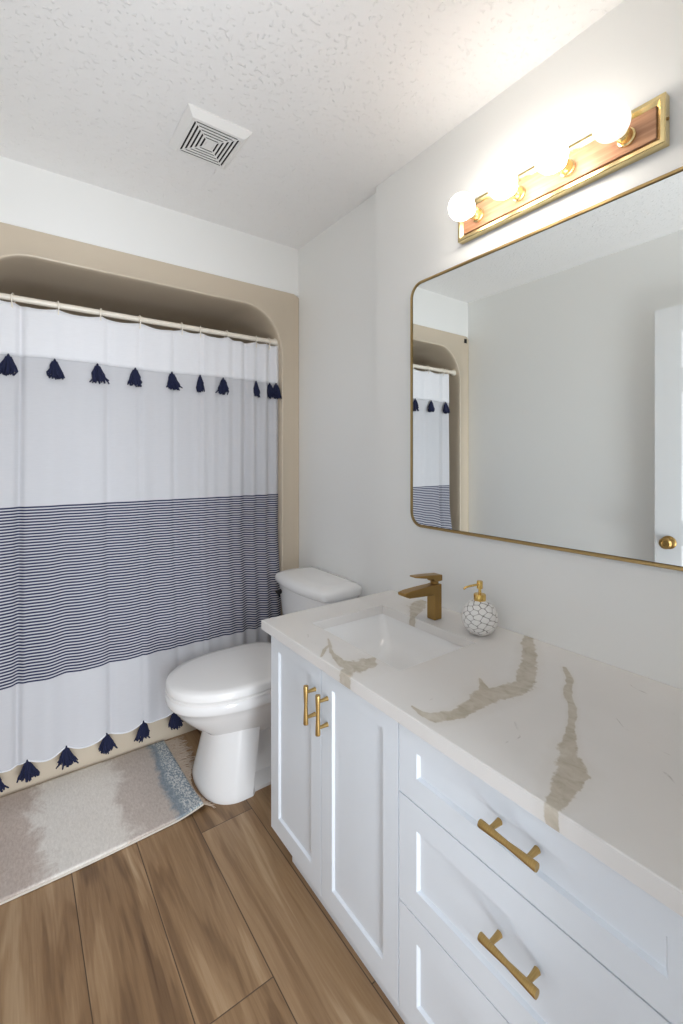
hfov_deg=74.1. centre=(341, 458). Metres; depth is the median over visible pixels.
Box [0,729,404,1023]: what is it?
floor
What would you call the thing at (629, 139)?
socket
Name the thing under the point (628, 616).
wall
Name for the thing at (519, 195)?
socket
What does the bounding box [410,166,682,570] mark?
wall mirror
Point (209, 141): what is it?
grille
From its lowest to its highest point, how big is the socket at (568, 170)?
0.042 m
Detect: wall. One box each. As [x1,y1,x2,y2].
[0,156,297,296]
[298,0,682,689]
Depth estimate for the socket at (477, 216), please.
1.45 m
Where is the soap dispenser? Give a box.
[462,580,497,635]
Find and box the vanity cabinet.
[271,636,682,1023]
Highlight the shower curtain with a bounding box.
[0,300,281,791]
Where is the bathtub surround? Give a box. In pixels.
[0,222,298,796]
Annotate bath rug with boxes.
[0,736,215,904]
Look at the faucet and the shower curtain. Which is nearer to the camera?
the faucet
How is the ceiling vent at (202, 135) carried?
in the ceiling
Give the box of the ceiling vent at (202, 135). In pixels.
[168,103,251,169]
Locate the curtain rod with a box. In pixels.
[0,293,277,345]
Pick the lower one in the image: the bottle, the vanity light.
the bottle
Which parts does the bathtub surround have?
surround frame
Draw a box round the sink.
[324,614,462,670]
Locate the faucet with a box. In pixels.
[398,573,441,619]
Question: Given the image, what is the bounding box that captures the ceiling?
[0,0,624,249]
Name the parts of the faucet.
spout, lever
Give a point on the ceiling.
(335, 98)
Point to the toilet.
(224, 694)
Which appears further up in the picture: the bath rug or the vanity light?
the vanity light
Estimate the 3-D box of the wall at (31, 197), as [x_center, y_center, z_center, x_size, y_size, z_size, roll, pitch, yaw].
[-0.923,-1.026,2.055,1.622,0.256,0.100,0,0,-36]
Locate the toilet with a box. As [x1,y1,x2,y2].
[165,566,361,804]
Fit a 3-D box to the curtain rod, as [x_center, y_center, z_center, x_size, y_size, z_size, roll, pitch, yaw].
[-0.875,-0.631,2.071,1.289,0.047,0.047,0,0,-36]
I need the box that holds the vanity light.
[448,92,669,244]
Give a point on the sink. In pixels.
(400, 645)
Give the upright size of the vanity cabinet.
0.724 m
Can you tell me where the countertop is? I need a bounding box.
[261,590,682,916]
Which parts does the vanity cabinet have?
door, handle, handle, door, drawer, handle, handle, drawer, drawer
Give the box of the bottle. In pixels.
[462,599,497,635]
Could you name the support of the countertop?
on the vanity cabinet
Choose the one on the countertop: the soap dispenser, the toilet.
the soap dispenser
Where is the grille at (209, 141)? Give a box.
[177,119,241,167]
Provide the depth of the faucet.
1.48 m
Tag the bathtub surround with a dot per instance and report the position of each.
(33, 264)
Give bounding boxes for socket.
[469,207,483,222]
[510,185,525,201]
[558,158,575,177]
[616,127,636,147]

